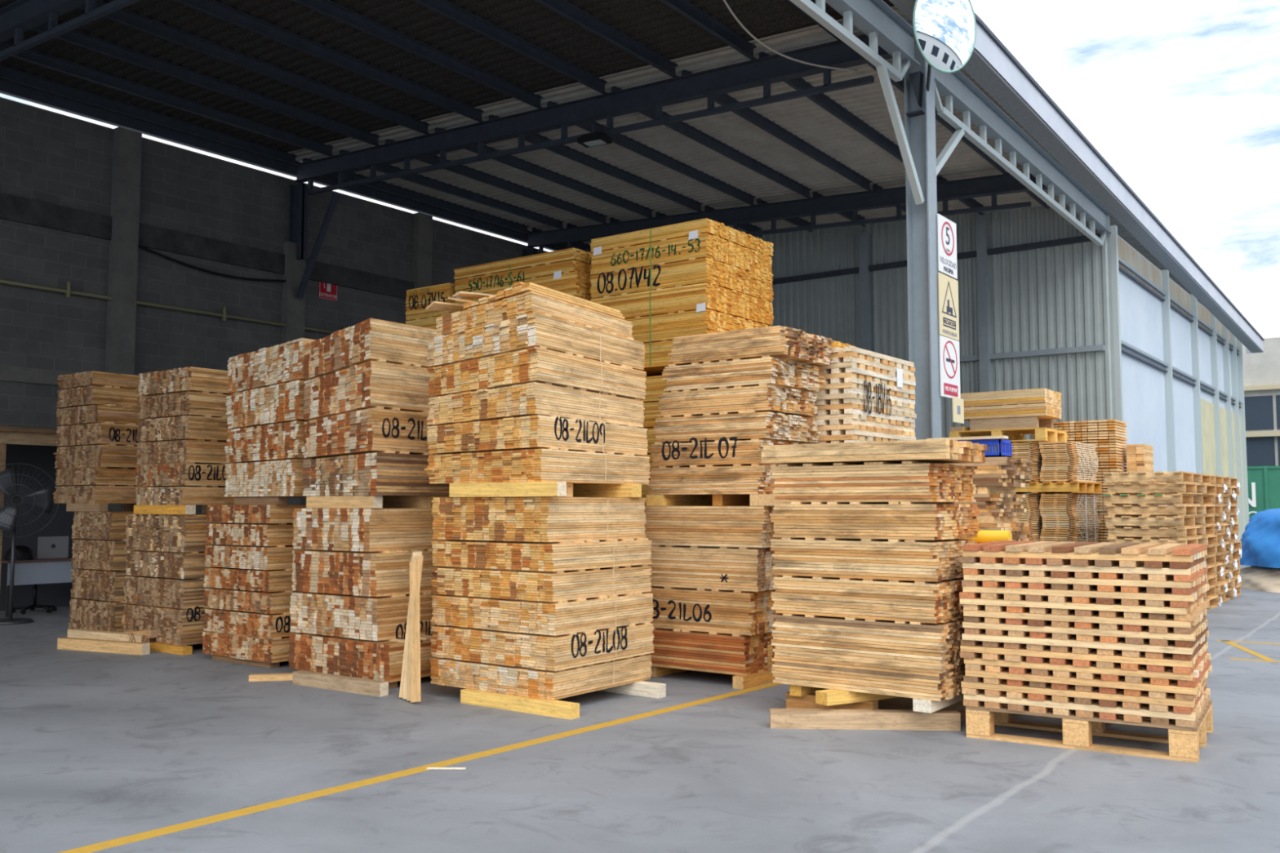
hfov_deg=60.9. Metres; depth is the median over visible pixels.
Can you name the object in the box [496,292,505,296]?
board
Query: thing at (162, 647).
bearer
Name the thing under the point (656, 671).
bearer
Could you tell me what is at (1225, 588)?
film shred
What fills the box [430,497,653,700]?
bundle
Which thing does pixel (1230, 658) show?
floor line
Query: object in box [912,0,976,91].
convex mirror
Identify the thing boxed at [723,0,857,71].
cable
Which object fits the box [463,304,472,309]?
board
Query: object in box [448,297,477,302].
board
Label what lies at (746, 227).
roof purlin
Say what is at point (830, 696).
bearer
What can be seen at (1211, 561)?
wooden pallet
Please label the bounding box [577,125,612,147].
floodlight
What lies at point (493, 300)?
board
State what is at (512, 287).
board
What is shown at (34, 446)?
wall
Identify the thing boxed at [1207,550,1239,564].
wooden pallet
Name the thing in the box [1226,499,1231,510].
film shred
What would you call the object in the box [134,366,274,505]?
bundle
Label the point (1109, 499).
wooden pallet
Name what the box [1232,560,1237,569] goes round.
film shred
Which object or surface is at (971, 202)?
roof purlin
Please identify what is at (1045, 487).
wooden pallet
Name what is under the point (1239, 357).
trim
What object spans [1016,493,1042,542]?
bundle
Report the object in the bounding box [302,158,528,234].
roof beam
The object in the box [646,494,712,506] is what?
bearer
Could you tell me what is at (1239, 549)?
film shred
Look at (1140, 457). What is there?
bundle
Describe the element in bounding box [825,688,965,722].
bearer
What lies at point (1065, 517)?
bundle
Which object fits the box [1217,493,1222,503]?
film shred
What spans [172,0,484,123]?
beam
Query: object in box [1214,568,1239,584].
wooden pallet
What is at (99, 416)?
bundle
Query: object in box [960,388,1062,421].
bundle
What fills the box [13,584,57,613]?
office chair
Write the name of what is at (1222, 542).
film shred
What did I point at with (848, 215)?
roof purlin
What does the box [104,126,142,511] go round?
pillar
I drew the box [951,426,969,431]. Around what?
beam
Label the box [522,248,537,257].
wall
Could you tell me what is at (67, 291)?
conduit
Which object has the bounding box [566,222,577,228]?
roof purlin
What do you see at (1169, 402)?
trim
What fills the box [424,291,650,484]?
bundle
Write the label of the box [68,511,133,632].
bundle
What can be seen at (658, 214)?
roof purlin
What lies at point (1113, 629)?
stack
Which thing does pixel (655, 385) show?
bundle
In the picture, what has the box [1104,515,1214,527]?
wooden pallet
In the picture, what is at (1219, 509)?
wooden pallet
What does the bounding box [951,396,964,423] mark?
sign
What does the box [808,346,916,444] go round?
stack
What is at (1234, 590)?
film shred
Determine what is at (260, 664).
bearer
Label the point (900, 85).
roof purlin
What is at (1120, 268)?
trim
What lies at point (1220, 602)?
film shred
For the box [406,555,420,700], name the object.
leaning board
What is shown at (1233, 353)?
trim
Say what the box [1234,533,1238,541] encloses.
film shred
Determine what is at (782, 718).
wooden plank
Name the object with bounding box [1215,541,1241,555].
wooden pallet
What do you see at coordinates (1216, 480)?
wooden pallet
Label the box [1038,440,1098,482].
bundle
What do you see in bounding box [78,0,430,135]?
beam
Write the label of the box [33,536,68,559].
laptop
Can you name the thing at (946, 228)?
speed sign
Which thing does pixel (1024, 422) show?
bearer
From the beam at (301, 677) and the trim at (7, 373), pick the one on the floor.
the beam at (301, 677)
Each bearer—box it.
[66,503,107,511]
[122,503,136,511]
[133,505,195,514]
[149,640,192,655]
[212,654,279,668]
[234,496,287,504]
[297,669,397,688]
[306,495,382,508]
[382,496,431,507]
[448,481,566,497]
[460,688,579,719]
[505,483,573,497]
[573,484,641,497]
[599,680,666,697]
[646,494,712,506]
[650,666,687,676]
[712,494,750,506]
[732,670,774,689]
[749,493,791,506]
[786,691,878,709]
[789,684,826,696]
[815,688,900,706]
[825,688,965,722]
[912,693,963,713]
[969,416,1039,430]
[1039,419,1053,429]
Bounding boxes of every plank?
[248,672,292,681]
[926,435,1008,440]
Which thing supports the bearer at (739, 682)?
on the floor
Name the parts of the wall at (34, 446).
post, post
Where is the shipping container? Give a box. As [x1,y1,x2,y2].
[1247,466,1279,519]
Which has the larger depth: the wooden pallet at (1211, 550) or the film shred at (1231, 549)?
the film shred at (1231, 549)
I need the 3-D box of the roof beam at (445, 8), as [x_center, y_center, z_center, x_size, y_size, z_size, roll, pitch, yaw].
[-2.242,-4.963,13.037,0.066,0.170,5.940,-3,-5,36]
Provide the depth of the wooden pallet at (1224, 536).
17.62 m
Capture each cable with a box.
[137,244,286,282]
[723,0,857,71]
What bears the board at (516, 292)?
on the bundle at (531, 386)
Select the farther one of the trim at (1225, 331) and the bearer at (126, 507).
the trim at (1225, 331)
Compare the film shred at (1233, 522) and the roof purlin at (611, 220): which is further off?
the roof purlin at (611, 220)
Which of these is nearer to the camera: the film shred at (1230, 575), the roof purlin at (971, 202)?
the film shred at (1230, 575)
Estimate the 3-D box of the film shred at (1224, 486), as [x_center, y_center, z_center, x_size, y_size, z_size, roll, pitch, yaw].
[9.171,0.964,17.044,0.057,0.147,0.160,-3,-5,36]
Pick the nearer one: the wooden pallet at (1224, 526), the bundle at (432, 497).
the bundle at (432, 497)
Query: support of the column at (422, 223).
attached to the wall at (48, 157)
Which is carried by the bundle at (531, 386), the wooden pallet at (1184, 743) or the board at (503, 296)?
the board at (503, 296)
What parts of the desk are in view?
leg, panel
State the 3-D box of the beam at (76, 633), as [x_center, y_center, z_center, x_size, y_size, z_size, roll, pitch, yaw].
[-5.611,2.250,11.469,1.200,0.160,0.100,-2,-5,28]
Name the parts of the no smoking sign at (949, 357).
red panel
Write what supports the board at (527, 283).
on the board at (526, 286)
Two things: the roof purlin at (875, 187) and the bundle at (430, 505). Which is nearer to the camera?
the bundle at (430, 505)
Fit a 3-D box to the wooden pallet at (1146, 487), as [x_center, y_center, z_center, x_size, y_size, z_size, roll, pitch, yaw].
[7.550,0.906,15.691,0.980,0.148,2.374,-3,-5,37]
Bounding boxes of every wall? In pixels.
[0,97,590,514]
[0,426,207,611]
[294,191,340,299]
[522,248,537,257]
[753,203,1115,518]
[1117,235,1232,472]
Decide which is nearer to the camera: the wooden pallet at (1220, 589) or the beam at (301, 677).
the beam at (301, 677)
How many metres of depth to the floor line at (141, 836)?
5.88 m
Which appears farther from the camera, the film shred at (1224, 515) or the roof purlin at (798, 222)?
the roof purlin at (798, 222)
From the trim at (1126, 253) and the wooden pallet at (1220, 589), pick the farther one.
the trim at (1126, 253)
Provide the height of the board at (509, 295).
0.088 m
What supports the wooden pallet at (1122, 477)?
on the wooden pallet at (1146, 487)
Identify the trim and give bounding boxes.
[0,78,591,253]
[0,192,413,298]
[0,364,79,385]
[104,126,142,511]
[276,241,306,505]
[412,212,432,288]
[772,233,1101,284]
[858,231,871,351]
[888,0,1263,352]
[960,344,1105,362]
[973,22,1263,353]
[975,213,992,453]
[1110,225,1124,463]
[1117,235,1237,352]
[1118,257,1239,351]
[1118,266,1239,355]
[1120,339,1241,404]
[1121,348,1241,408]
[1160,269,1176,472]
[1189,293,1203,474]
[1200,398,1244,541]
[1209,312,1222,475]
[1222,324,1234,477]
[1230,333,1244,540]
[1236,338,1248,526]
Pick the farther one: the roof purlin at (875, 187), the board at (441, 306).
the roof purlin at (875, 187)
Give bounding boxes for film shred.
[1216,522,1221,530]
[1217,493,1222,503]
[1217,595,1222,605]
[1219,566,1224,577]
[1220,538,1224,548]
[1222,484,1227,493]
[1222,511,1226,520]
[1223,582,1227,592]
[1225,555,1228,564]
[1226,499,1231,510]
[1226,526,1230,537]
[1228,570,1232,581]
[1229,543,1233,553]
[1231,490,1236,500]
[1231,516,1235,527]
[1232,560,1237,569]
[1232,586,1236,596]
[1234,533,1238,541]
[1235,481,1239,489]
[1235,506,1239,515]
[1236,574,1241,584]
[1238,548,1241,557]
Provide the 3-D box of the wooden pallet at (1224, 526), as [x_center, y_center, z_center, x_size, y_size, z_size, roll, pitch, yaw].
[8.957,1.644,17.590,0.980,0.148,2.377,-3,-5,36]
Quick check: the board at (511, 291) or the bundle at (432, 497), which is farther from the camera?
the bundle at (432, 497)
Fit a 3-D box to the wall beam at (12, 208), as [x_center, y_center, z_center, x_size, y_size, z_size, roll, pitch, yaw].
[-8.237,-3.085,17.019,0.060,0.360,24.200,-3,-5,36]
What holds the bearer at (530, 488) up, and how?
on the bundle at (539, 602)
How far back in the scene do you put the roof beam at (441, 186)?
21.76 m
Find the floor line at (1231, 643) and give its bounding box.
[1222,640,1274,660]
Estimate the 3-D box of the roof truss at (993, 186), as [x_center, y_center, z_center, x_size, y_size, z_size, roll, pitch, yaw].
[2.145,-4.020,21.247,11.667,1.207,0.160,-3,-5,36]
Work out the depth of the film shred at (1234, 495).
17.70 m
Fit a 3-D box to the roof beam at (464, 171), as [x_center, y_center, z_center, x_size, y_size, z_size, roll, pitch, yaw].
[-2.506,-4.605,20.865,0.066,0.197,6.041,-3,-5,36]
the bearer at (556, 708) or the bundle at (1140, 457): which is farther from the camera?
the bundle at (1140, 457)
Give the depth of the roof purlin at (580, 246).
26.07 m
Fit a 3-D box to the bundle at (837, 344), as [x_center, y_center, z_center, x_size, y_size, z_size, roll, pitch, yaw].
[1.459,-0.106,11.320,1.085,1.559,1.602,-3,-5,36]
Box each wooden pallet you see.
[949,427,1066,446]
[965,699,1213,762]
[1015,481,1101,493]
[1102,471,1211,484]
[1102,493,1212,505]
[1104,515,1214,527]
[1106,482,1216,494]
[1106,505,1215,515]
[1106,524,1214,538]
[1106,534,1217,546]
[1195,523,1239,534]
[1203,586,1215,599]
[1203,595,1218,610]
[1204,545,1216,557]
[1204,555,1215,567]
[1205,575,1217,588]
[1206,565,1214,577]
[1206,586,1240,602]
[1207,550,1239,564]
[1208,532,1238,544]
[1210,475,1237,486]
[1212,494,1237,505]
[1214,485,1239,496]
[1214,505,1236,515]
[1214,514,1237,524]
[1214,559,1239,574]
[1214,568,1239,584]
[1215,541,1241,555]
[1215,577,1241,594]
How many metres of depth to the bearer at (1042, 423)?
17.39 m
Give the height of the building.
7.400 m
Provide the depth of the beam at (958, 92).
15.49 m
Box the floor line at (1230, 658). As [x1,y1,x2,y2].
[1230,657,1279,662]
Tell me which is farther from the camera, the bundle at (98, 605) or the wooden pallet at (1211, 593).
the wooden pallet at (1211, 593)
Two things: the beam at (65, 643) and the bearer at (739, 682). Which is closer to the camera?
the bearer at (739, 682)
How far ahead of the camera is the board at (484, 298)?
8.50 m
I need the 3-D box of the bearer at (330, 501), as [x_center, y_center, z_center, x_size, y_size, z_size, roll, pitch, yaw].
[-2.567,0.654,9.422,0.900,0.106,0.100,-3,-5,36]
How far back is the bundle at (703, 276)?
11.84 m
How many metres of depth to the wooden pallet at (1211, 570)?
16.26 m
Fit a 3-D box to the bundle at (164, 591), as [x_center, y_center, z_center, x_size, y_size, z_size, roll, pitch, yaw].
[-4.808,1.611,11.775,1.145,1.317,1.033,-3,-5,36]
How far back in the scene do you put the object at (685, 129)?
18.12 m
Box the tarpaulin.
[1239,508,1279,568]
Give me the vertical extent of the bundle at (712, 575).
1.388 m
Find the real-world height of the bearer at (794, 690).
0.082 m
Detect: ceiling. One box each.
[0,0,897,153]
[288,5,1206,308]
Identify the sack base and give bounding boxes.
[1240,565,1279,592]
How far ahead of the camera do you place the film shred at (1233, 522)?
17.49 m
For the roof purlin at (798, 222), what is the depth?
22.50 m
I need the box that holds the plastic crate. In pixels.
[958,439,1011,457]
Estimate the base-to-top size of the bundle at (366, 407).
1.502 m
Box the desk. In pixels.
[1,556,83,617]
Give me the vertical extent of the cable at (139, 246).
0.272 m
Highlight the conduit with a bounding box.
[0,279,346,333]
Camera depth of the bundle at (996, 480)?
9.62 m
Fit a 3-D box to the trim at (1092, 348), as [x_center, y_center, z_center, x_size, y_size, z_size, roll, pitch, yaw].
[3.602,-1.166,23.066,11.800,0.100,0.100,-3,-5,36]
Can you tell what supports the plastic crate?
on the bundle at (996, 480)
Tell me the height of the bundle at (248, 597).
1.438 m
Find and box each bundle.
[53,371,155,503]
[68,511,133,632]
[121,513,218,645]
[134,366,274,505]
[202,505,340,662]
[224,337,316,497]
[288,507,450,682]
[301,318,449,496]
[402,505,431,508]
[404,282,457,329]
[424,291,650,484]
[430,496,452,504]
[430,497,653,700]
[451,497,590,502]
[453,248,592,312]
[590,217,773,376]
[590,375,670,505]
[640,506,791,675]
[648,325,834,495]
[761,439,986,701]
[806,333,855,348]
[934,456,1032,541]
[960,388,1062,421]
[998,442,1042,482]
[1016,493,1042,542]
[1031,419,1127,542]
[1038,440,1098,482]
[1039,493,1100,542]
[1125,444,1154,493]
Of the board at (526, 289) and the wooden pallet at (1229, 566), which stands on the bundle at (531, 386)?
the board at (526, 289)
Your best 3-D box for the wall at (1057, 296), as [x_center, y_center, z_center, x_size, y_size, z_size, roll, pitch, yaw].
[3.711,-0.727,23.067,11.938,7.764,0.044,-3,-5,36]
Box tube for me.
[962,529,1012,542]
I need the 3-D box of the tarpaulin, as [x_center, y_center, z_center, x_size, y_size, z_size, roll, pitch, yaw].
[12.428,1.946,19.316,3.230,1.053,3.129,-3,-5,36]
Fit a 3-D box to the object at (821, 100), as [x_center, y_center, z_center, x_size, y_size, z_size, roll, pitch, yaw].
[3.362,-4.548,16.525,0.066,0.278,6.043,-3,-5,36]
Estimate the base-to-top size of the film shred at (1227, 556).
0.187 m
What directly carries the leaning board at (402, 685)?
on the floor
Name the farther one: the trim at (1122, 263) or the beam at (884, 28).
the trim at (1122, 263)
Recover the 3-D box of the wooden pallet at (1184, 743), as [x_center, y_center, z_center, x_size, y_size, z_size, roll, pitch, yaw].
[2.973,1.920,7.169,1.340,0.200,1.100,-3,-5,32]
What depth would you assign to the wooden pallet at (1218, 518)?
17.66 m
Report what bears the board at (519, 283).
on the board
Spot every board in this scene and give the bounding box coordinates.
[399,555,423,697]
[403,551,422,698]
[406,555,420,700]
[409,560,420,702]
[426,301,467,311]
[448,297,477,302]
[452,291,493,298]
[463,302,474,306]
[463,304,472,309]
[471,302,481,306]
[478,297,488,302]
[479,299,492,305]
[488,297,500,302]
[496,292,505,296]
[497,294,507,300]
[504,286,514,291]
[505,289,512,294]
[505,292,515,297]
[512,281,524,286]
[512,287,520,291]
[512,289,524,295]
[520,284,622,315]
[520,287,624,319]
[521,282,620,313]
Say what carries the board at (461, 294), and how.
on the board at (450, 298)
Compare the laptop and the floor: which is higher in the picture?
the laptop
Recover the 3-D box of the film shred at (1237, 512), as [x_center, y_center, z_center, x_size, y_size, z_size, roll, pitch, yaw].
[9.856,1.401,17.943,0.059,0.154,0.137,-3,-5,36]
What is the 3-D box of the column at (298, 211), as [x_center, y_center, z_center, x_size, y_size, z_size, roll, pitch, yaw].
[-6.174,-3.688,19.649,0.280,1.380,0.180,-3,-5,36]
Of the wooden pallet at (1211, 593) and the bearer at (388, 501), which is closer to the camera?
the bearer at (388, 501)
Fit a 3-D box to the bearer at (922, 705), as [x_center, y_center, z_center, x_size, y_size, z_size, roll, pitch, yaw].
[2.053,1.844,7.392,0.120,0.082,0.720,-3,-5,36]
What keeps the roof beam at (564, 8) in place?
attached to the ceiling at (652, 24)
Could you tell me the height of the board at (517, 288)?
0.087 m
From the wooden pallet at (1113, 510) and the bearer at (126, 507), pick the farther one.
the wooden pallet at (1113, 510)
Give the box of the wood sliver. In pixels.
[426,767,466,769]
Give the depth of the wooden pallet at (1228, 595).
17.60 m
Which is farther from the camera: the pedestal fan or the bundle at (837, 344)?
the pedestal fan
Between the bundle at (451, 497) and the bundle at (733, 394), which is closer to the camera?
the bundle at (733, 394)
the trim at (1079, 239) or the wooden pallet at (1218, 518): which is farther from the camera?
the trim at (1079, 239)
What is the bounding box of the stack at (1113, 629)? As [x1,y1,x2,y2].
[959,540,1212,728]
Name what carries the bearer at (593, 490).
on the bundle at (539, 602)
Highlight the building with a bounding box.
[1242,337,1279,466]
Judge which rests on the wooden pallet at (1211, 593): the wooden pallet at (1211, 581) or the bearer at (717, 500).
the wooden pallet at (1211, 581)
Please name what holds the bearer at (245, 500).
on the bundle at (248, 597)
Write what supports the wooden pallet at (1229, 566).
on the wooden pallet at (1235, 573)
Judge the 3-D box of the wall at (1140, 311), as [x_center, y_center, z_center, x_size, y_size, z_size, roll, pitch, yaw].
[13.024,0.070,25.678,0.016,6.550,15.196,-3,-5,36]
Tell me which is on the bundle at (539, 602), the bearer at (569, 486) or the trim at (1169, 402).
the bearer at (569, 486)
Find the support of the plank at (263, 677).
on the floor
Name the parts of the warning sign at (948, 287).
frame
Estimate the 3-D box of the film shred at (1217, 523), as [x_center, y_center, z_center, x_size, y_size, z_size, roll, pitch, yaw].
[8.727,1.508,16.405,0.055,0.136,0.181,-3,-5,36]
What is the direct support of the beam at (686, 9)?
attached to the ceiling at (652, 24)
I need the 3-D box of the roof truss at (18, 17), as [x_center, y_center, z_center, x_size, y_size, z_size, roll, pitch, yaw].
[-5.152,-4.796,11.376,11.664,1.080,0.160,-3,-5,36]
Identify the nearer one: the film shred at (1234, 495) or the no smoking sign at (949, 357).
the no smoking sign at (949, 357)
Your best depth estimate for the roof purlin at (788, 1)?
12.71 m
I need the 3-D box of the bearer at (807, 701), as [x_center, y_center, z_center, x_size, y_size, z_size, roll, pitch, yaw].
[1.355,1.983,7.699,0.660,0.150,0.100,-3,-5,34]
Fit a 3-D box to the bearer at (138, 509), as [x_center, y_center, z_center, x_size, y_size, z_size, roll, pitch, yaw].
[-4.989,0.871,11.402,1.000,0.096,0.110,-3,-5,36]
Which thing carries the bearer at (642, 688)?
on the floor
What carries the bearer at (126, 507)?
on the bundle at (98, 605)
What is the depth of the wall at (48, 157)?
17.75 m
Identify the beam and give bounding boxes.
[57,637,150,655]
[67,628,150,642]
[78,0,430,135]
[119,629,158,638]
[172,0,484,123]
[292,670,388,696]
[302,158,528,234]
[339,149,564,229]
[385,138,608,224]
[410,0,608,94]
[533,0,679,78]
[658,0,757,61]
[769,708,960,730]
[789,0,920,81]
[933,68,1111,246]
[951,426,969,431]
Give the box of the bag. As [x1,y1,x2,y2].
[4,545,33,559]
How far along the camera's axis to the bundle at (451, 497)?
13.29 m
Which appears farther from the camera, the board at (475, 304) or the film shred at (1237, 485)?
the film shred at (1237, 485)
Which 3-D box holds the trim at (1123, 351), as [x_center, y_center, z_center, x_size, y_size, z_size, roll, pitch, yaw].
[13.075,-0.998,25.751,0.060,0.030,15.150,-3,-5,36]
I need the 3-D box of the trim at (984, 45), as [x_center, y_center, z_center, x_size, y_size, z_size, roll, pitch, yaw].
[4.706,-4.026,14.000,0.450,1.058,45.600,-3,-5,36]
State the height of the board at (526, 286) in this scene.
0.087 m
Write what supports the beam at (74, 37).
attached to the ceiling at (652, 24)
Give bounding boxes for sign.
[318,281,337,301]
[937,213,957,279]
[937,272,959,340]
[939,335,960,398]
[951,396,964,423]
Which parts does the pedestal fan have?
blade, blade, motor, blade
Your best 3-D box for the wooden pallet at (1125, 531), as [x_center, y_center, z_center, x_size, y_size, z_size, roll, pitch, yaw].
[7.530,1.506,15.670,0.980,0.148,2.364,-3,-5,36]
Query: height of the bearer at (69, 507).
0.096 m
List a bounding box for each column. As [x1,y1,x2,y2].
[288,182,307,260]
[875,42,964,507]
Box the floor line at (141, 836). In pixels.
[57,682,782,852]
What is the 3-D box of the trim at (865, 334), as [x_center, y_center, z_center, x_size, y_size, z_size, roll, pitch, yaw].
[4.631,-0.455,22.218,0.180,7.100,0.160,-3,-5,36]
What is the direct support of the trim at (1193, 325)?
attached to the wall at (1140, 311)
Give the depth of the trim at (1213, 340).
28.10 m
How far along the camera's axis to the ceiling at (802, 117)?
18.55 m
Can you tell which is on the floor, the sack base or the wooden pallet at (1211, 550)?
the sack base
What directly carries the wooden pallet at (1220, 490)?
on the wooden pallet at (1224, 499)
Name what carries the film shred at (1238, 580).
attached to the wooden pallet at (1220, 589)
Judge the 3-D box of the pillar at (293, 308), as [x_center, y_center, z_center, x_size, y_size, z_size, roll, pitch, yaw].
[-6.239,-0.203,19.445,0.160,6.200,0.380,-3,-5,36]
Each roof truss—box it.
[0,0,141,61]
[293,34,892,195]
[525,171,1048,253]
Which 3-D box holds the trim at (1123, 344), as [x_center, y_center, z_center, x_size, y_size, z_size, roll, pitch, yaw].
[13.083,-1.133,25.754,0.080,0.060,15.150,-3,-5,36]
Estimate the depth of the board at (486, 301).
8.52 m
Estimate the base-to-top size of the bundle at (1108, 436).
2.866 m
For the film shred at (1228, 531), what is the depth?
17.08 m
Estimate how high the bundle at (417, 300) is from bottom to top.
1.298 m
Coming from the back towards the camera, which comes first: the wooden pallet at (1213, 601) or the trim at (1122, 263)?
the trim at (1122, 263)
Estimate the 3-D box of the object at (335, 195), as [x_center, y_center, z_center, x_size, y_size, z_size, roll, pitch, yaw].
[-5.711,-3.199,19.271,1.108,1.796,0.090,-3,-5,36]
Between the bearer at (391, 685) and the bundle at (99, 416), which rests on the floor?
the bearer at (391, 685)
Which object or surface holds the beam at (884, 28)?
attached to the steel column at (917, 141)
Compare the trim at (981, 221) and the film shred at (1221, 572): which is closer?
the film shred at (1221, 572)
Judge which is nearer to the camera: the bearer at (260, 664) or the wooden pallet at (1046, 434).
the bearer at (260, 664)
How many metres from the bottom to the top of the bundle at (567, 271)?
1.458 m
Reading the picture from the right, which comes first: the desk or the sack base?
the sack base
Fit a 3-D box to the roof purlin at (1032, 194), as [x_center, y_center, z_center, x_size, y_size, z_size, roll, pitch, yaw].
[6.886,-4.203,19.240,0.066,0.216,2.224,-3,-5,36]
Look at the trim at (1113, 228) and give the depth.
19.60 m
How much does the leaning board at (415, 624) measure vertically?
1.065 m
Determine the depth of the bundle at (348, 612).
9.28 m
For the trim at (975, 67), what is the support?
attached to the steel column at (917, 141)
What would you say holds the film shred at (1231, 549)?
attached to the wooden pallet at (1237, 545)
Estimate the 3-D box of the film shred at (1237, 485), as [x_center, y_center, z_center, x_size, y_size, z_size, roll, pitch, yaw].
[9.976,0.999,18.142,0.060,0.154,0.167,-3,-5,36]
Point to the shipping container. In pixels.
(1264, 482)
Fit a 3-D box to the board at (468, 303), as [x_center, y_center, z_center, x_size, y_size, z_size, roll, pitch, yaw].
[-1.020,-0.906,9.075,0.082,0.087,1.161,-3,-5,37]
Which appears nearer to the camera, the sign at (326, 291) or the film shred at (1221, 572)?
the film shred at (1221, 572)
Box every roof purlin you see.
[532,227,591,249]
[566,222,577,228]
[609,217,621,222]
[655,211,666,217]
[704,205,763,236]
[756,199,813,231]
[786,0,841,40]
[813,191,866,226]
[853,34,1008,174]
[872,183,906,213]
[937,175,984,215]
[1007,172,1049,208]
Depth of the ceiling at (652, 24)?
14.50 m
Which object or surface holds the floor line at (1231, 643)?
on the floor
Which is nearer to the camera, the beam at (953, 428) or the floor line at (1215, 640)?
the floor line at (1215, 640)
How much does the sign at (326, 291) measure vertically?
0.460 m
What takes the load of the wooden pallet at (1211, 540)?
on the wooden pallet at (1211, 550)
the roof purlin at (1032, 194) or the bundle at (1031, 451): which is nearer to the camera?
the bundle at (1031, 451)
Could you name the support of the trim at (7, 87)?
attached to the wall at (48, 157)
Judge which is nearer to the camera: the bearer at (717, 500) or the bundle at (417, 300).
the bearer at (717, 500)
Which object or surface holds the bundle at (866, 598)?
on the bearer at (922, 705)
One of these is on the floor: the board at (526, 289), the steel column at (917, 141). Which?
the steel column at (917, 141)
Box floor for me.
[0,564,1279,852]
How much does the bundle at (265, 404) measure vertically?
1.443 m
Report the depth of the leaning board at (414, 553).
8.43 m
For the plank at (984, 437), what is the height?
0.023 m
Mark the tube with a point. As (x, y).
(984, 535)
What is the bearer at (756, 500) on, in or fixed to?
on the bundle at (712, 575)
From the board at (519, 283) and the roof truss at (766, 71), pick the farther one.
the roof truss at (766, 71)
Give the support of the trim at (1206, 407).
attached to the wall at (1140, 311)
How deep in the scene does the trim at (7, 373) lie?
15.90 m
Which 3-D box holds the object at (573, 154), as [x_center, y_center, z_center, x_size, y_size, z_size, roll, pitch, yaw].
[-0.550,-4.586,19.419,0.066,0.224,6.042,-3,-5,36]
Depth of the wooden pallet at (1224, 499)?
17.45 m
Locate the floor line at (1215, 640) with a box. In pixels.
[1215,640,1279,644]
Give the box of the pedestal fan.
[0,462,59,625]
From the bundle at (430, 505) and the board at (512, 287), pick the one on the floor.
the bundle at (430, 505)
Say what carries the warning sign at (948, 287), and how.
attached to the steel column at (917, 141)

